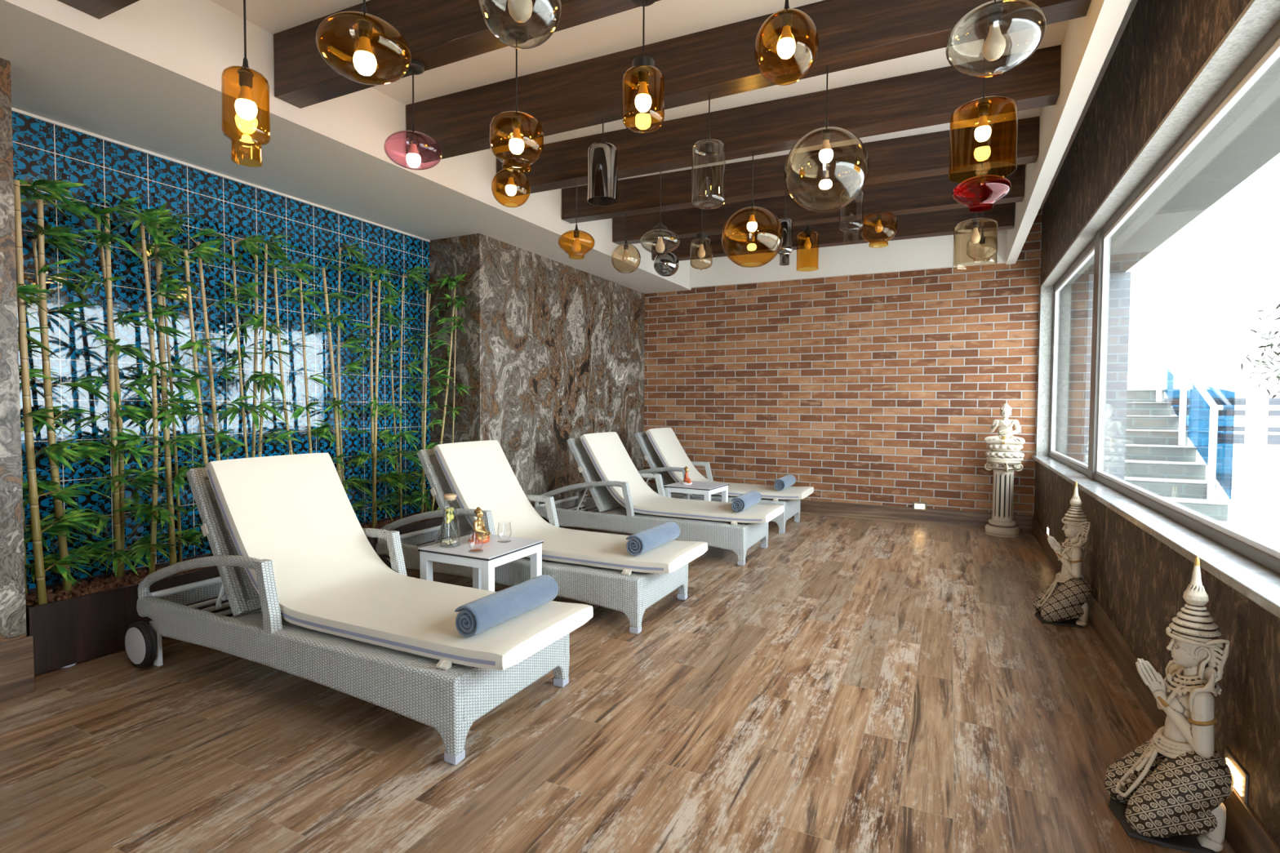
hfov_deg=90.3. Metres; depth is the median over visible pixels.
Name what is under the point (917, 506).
diffuser
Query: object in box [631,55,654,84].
socket
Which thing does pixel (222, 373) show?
bamboo
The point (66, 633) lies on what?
planter
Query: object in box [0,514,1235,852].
floor
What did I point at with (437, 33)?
ceiling beam
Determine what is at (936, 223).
ceiling beam
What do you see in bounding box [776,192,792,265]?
pendant lamp
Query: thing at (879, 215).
socket
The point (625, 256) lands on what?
pendant lamp
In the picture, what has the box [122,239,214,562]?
bamboo
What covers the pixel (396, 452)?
bamboo
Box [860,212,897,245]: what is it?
pendant lamp
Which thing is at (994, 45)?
pendant lamp
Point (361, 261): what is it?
bamboo
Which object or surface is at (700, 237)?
socket
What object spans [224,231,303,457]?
bamboo
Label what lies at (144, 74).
ceiling
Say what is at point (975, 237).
pendant lamp
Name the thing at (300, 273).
bamboo
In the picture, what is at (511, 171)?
socket
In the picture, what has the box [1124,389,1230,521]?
staircase
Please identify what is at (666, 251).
socket
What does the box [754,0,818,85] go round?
pendant lamp
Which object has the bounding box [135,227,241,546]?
bamboo
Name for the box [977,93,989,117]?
socket
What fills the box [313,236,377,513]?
bamboo
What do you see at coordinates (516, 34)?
pendant lamp
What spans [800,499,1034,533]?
baseboard
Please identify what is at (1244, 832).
baseboard
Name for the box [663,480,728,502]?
side table
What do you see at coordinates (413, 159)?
pendant lamp
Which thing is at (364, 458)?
bamboo
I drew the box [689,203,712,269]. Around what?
pendant lamp
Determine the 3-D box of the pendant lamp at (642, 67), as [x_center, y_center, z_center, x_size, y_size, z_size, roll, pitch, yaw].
[0.013,-1.318,2.310,0.154,0.501,0.154,1,2,26]
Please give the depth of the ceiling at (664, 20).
3.17 m
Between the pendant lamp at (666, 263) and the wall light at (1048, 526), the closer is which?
the wall light at (1048, 526)
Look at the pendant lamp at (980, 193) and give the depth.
3.21 m
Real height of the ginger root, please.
0.018 m
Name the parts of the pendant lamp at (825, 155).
bulb, lamp shade, cord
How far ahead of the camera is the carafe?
3.38 m
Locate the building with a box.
[1127,386,1279,446]
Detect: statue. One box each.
[984,403,1025,461]
[1033,481,1091,627]
[1104,555,1234,852]
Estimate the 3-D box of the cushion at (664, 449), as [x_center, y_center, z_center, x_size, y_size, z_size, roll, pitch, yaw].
[0.920,0.361,6.639,1.651,0.658,0.598,1,2,26]
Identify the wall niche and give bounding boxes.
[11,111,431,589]
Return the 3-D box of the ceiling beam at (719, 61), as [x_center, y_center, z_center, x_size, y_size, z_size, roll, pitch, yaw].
[0.180,-1.707,3.101,3.349,0.293,0.135,1,2,25]
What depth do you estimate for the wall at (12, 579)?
2.59 m
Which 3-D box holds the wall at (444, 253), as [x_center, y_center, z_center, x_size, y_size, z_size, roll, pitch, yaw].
[-1.635,-0.330,5.454,0.440,2.700,0.200,1,2,26]
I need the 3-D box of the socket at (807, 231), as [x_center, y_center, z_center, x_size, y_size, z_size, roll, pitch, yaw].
[1.390,-1.614,5.271,0.068,0.100,0.068,1,2,26]
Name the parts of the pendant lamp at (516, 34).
lamp shade, bulb, cord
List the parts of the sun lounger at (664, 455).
backrest frame, armrest, armrest, frame, leg, leg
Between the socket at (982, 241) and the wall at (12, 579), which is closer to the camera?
the wall at (12, 579)
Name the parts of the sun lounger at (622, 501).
head rail, armrest, backrest frame, armrest, frame, leg, leg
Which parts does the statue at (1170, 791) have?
sash, crown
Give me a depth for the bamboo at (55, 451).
2.85 m
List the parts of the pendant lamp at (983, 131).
bulb, lamp shade, cord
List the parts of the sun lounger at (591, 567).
head rail, armrest, backrest frame, frame, armrest, leg, leg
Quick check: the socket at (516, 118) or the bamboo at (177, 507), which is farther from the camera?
the bamboo at (177, 507)
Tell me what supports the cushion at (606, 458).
on the sun lounger at (622, 501)
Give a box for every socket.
[237,57,253,88]
[355,4,373,39]
[408,123,418,145]
[506,160,515,177]
[511,105,522,128]
[573,224,579,238]
[598,136,607,155]
[623,238,628,249]
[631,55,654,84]
[653,221,667,237]
[664,246,668,257]
[695,232,707,244]
[704,133,713,154]
[748,199,755,215]
[779,0,793,28]
[782,212,788,226]
[803,225,812,238]
[821,119,831,141]
[848,183,854,198]
[875,213,881,220]
[971,213,979,228]
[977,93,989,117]
[978,168,983,175]
[979,231,985,244]
[986,0,1003,26]
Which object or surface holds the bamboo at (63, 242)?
in the gravel
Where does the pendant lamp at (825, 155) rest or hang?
hanging from the ceiling beam at (719, 61)
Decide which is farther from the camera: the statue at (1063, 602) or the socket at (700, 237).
the socket at (700, 237)
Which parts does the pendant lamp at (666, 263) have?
bulb, lamp shade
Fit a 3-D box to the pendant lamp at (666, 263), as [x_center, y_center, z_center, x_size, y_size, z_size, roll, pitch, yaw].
[0.240,-1.540,5.780,0.232,0.335,0.232,1,2,26]
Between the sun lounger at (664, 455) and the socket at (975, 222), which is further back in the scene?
the sun lounger at (664, 455)
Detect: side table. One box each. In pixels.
[417,533,543,591]
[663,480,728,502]
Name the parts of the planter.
panel, panel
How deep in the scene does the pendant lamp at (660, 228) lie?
4.01 m
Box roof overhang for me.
[1075,56,1279,274]
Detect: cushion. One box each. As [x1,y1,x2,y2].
[204,453,593,670]
[432,440,707,573]
[579,431,784,523]
[645,427,813,499]
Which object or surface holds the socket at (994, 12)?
attached to the pendant lamp at (994, 45)
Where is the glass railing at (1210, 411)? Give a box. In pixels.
[1155,327,1279,500]
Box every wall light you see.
[912,502,926,510]
[1046,524,1049,535]
[1224,747,1248,804]
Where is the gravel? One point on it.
(96, 585)
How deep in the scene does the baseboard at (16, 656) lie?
2.62 m
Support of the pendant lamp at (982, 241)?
hanging from the ceiling beam at (929, 193)
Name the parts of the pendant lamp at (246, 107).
cord, lamp shade, bulb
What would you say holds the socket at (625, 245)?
attached to the pendant lamp at (625, 256)
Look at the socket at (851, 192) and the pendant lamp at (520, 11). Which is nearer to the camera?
the pendant lamp at (520, 11)
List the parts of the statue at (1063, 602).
sash, crown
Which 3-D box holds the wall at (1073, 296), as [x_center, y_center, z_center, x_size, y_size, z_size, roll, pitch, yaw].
[4.146,-0.269,6.226,0.290,2.350,0.360,1,2,26]
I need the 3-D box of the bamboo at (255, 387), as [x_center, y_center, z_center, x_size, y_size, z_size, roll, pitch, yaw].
[-2.344,-0.172,3.922,0.262,1.961,0.510,1,2,26]
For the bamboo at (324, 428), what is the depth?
4.31 m
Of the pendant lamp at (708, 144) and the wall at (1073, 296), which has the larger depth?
the wall at (1073, 296)
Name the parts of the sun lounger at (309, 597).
leg, head rail, armrest, backrest frame, frame, armrest, leg, leg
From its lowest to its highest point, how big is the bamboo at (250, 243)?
1.962 m
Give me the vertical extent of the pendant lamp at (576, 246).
0.504 m
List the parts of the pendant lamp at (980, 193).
lamp shade, cord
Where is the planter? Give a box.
[25,509,450,675]
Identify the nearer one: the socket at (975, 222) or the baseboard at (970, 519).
the socket at (975, 222)
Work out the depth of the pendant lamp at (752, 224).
3.77 m
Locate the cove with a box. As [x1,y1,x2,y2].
[1039,0,1137,208]
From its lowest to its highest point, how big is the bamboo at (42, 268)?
1.943 m
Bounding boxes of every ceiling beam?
[57,0,138,18]
[273,0,660,108]
[406,0,1091,163]
[496,44,1060,197]
[562,116,1039,223]
[613,164,1024,244]
[653,202,1014,262]
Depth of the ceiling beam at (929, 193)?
5.17 m
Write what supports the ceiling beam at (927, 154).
attached to the ceiling at (664, 20)
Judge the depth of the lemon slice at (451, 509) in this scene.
3.40 m
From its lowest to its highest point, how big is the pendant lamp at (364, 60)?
0.568 m
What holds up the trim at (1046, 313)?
attached to the wall at (884, 388)
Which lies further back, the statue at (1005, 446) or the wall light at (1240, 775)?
the statue at (1005, 446)
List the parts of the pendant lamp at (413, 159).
lamp shade, cord, bulb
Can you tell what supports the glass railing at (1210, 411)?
on the staircase
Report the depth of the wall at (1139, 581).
2.20 m
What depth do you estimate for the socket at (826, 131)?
2.81 m
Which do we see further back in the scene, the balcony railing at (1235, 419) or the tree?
the balcony railing at (1235, 419)
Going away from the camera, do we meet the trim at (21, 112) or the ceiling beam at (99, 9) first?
the ceiling beam at (99, 9)
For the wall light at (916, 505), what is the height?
0.080 m
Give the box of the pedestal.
[984,459,1023,537]
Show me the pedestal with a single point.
(1002, 524)
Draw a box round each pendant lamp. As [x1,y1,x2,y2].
[221,0,271,164]
[315,0,411,84]
[383,57,442,169]
[478,0,561,48]
[488,25,543,168]
[491,137,530,207]
[558,182,595,257]
[587,116,617,205]
[611,213,640,273]
[622,0,664,133]
[640,167,679,257]
[653,238,679,276]
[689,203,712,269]
[691,92,725,208]
[720,151,783,267]
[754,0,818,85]
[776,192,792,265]
[783,65,869,212]
[795,222,818,268]
[838,183,863,242]
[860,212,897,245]
[945,0,1046,77]
[948,29,1017,177]
[952,141,1011,212]
[952,166,997,264]
[966,211,998,261]
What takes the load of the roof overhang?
attached to the wall at (1162, 45)
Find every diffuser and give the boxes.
[914,503,924,509]
[1226,758,1242,795]
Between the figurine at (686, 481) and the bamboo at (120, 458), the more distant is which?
the figurine at (686, 481)
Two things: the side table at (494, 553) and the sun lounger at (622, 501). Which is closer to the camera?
the side table at (494, 553)
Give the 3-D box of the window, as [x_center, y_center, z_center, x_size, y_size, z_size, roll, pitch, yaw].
[2.542,-0.432,3.233,0.060,1.603,6.165,1,2,26]
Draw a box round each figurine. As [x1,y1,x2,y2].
[467,506,490,544]
[680,466,692,484]
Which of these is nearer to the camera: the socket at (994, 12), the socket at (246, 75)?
the socket at (994, 12)
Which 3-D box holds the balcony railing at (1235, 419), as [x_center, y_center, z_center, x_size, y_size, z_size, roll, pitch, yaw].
[11.225,0.241,10.107,5.700,1.142,0.060,1,2,26]
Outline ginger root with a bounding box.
[441,538,456,544]
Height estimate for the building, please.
8.100 m
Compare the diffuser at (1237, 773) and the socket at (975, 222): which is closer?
the diffuser at (1237, 773)
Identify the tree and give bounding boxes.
[1240,297,1279,398]
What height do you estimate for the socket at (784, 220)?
0.091 m
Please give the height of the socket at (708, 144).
0.091 m
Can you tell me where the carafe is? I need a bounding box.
[440,493,460,542]
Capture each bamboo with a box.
[13,178,118,605]
[13,179,120,596]
[18,223,114,555]
[18,342,80,596]
[59,201,176,576]
[62,196,169,577]
[102,191,216,573]
[110,201,209,565]
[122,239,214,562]
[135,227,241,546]
[152,218,262,542]
[188,228,288,459]
[217,243,298,457]
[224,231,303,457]
[238,257,322,454]
[258,243,351,488]
[303,253,370,519]
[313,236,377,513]
[338,263,404,528]
[342,256,412,524]
[373,280,426,512]
[376,266,431,519]
[388,278,454,521]
[401,282,451,512]
[409,272,467,519]
[426,293,472,510]
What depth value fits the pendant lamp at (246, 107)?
1.97 m
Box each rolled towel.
[454,574,558,637]
[626,521,679,555]
[731,490,761,511]
[773,474,795,490]
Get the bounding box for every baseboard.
[0,635,34,702]
[541,509,576,527]
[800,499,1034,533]
[1031,516,1279,852]
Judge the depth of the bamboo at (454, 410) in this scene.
5.12 m
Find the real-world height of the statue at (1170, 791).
0.800 m
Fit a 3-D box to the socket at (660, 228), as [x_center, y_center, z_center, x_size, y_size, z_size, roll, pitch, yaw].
[0.128,-1.248,4.026,0.096,0.100,0.096,1,2,26]
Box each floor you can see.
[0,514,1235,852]
[1195,447,1279,548]
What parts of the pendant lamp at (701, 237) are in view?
lamp shade, bulb, cord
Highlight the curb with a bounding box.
[1215,472,1279,490]
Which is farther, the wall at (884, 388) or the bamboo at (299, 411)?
the wall at (884, 388)
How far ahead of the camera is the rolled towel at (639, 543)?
3.59 m
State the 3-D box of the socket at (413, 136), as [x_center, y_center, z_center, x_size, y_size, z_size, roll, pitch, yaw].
[-0.984,-1.270,2.767,0.044,0.091,0.044,1,2,26]
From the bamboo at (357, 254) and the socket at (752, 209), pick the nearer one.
the socket at (752, 209)
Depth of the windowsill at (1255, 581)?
2.19 m
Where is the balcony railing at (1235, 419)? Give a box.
[1171,405,1279,448]
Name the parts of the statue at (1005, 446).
sash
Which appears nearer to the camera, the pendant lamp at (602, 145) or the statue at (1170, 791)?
the statue at (1170, 791)
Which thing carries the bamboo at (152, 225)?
in the gravel
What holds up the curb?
on the floor at (1255, 513)
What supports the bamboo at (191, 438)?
in the gravel
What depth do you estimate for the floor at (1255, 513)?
7.59 m
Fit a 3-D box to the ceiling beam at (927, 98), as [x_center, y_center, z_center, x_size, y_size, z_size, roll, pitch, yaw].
[0.542,-1.744,3.822,3.333,0.265,0.135,1,2,24]
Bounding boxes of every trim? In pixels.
[11,106,430,241]
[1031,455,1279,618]
[1035,285,1053,456]
[1040,0,1279,286]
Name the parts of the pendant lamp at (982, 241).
lamp shade, cord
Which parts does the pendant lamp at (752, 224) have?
lamp shade, bulb, cord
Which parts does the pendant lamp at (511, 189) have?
lamp shade, bulb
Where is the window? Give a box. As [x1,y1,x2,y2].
[1048,18,1279,574]
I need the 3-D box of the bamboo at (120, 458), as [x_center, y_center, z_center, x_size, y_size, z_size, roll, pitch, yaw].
[-2.617,-0.127,3.249,0.308,1.915,0.525,1,2,18]
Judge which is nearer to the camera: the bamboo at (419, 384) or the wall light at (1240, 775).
the wall light at (1240, 775)
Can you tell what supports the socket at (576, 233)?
attached to the pendant lamp at (576, 246)
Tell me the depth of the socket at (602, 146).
3.27 m
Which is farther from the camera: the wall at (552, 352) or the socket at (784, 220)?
the wall at (552, 352)
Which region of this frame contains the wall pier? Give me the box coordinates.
[1083,271,1131,480]
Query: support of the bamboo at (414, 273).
in the gravel
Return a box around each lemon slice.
[446,506,453,511]
[446,513,453,519]
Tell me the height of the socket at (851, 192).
0.091 m
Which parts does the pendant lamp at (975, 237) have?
lamp shade, bulb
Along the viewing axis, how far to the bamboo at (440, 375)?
5.03 m
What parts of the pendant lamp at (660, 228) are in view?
lamp shade, bulb, cord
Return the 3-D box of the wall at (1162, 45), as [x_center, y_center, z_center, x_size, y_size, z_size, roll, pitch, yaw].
[1.633,-1.584,1.472,0.105,0.778,10.170,1,2,26]
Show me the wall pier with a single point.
(1119, 293)
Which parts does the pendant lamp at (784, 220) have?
lamp shade, cord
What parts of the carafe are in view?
lid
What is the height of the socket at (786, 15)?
0.091 m
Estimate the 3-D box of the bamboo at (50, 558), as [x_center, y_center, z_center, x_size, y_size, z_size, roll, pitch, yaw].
[-2.802,0.178,2.978,0.279,1.320,0.312,1,2,26]
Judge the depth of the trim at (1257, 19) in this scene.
2.42 m
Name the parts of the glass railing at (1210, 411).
post, glass panel, post, glass panel, post, handrail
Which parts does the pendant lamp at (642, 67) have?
lamp shade, bulb, cord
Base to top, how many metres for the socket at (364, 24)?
0.091 m
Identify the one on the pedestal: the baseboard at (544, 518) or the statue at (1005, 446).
the statue at (1005, 446)
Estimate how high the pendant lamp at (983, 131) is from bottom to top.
0.567 m
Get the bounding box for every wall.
[0,57,26,643]
[429,235,461,510]
[460,233,644,509]
[644,208,1042,515]
[1034,460,1279,847]
[1040,0,1250,285]
[1055,273,1088,462]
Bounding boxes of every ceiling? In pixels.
[0,0,691,293]
[209,0,1068,189]
[689,229,1007,288]
[1005,0,1130,264]
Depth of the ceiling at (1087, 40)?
2.97 m
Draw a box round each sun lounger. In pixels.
[124,453,593,764]
[375,440,707,634]
[533,431,784,565]
[634,427,813,533]
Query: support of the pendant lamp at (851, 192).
hanging from the ceiling beam at (927, 154)
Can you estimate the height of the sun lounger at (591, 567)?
0.962 m
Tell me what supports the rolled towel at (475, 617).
on the sun lounger at (309, 597)
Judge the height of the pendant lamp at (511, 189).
0.368 m
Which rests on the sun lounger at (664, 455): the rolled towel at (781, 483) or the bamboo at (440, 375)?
the rolled towel at (781, 483)
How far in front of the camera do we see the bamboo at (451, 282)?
5.10 m
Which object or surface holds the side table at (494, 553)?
on the floor at (852, 685)
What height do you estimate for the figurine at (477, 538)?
0.193 m
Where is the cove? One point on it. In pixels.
(1132, 4)
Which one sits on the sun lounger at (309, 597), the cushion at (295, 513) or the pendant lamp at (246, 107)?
the cushion at (295, 513)
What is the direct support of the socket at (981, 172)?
attached to the pendant lamp at (980, 193)
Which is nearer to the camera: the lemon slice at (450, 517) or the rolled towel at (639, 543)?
the lemon slice at (450, 517)
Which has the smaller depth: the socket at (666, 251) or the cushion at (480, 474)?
the cushion at (480, 474)
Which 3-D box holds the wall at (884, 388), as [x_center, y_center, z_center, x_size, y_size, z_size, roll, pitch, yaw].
[1.895,-0.618,7.106,4.540,3.200,0.120,1,2,26]
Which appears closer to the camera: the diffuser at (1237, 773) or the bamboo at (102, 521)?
the diffuser at (1237, 773)
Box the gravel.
[25,514,442,606]
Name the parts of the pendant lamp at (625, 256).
lamp shade, bulb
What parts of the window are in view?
sash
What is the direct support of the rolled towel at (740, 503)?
on the sun lounger at (622, 501)
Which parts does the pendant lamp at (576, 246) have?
lamp shade, cord, bulb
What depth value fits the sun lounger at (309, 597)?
2.69 m
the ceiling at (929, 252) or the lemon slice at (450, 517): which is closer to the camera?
the lemon slice at (450, 517)
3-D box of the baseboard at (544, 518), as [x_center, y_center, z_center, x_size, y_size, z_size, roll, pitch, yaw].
[-0.629,0.907,6.598,0.014,0.160,3.069,1,2,26]
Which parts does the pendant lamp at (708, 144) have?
lamp shade, cord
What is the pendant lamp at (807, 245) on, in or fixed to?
hanging from the ceiling beam at (929, 193)
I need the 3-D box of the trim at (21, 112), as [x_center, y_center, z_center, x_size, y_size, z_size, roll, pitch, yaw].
[-2.401,-1.522,4.091,0.012,0.014,2.851,1,2,26]

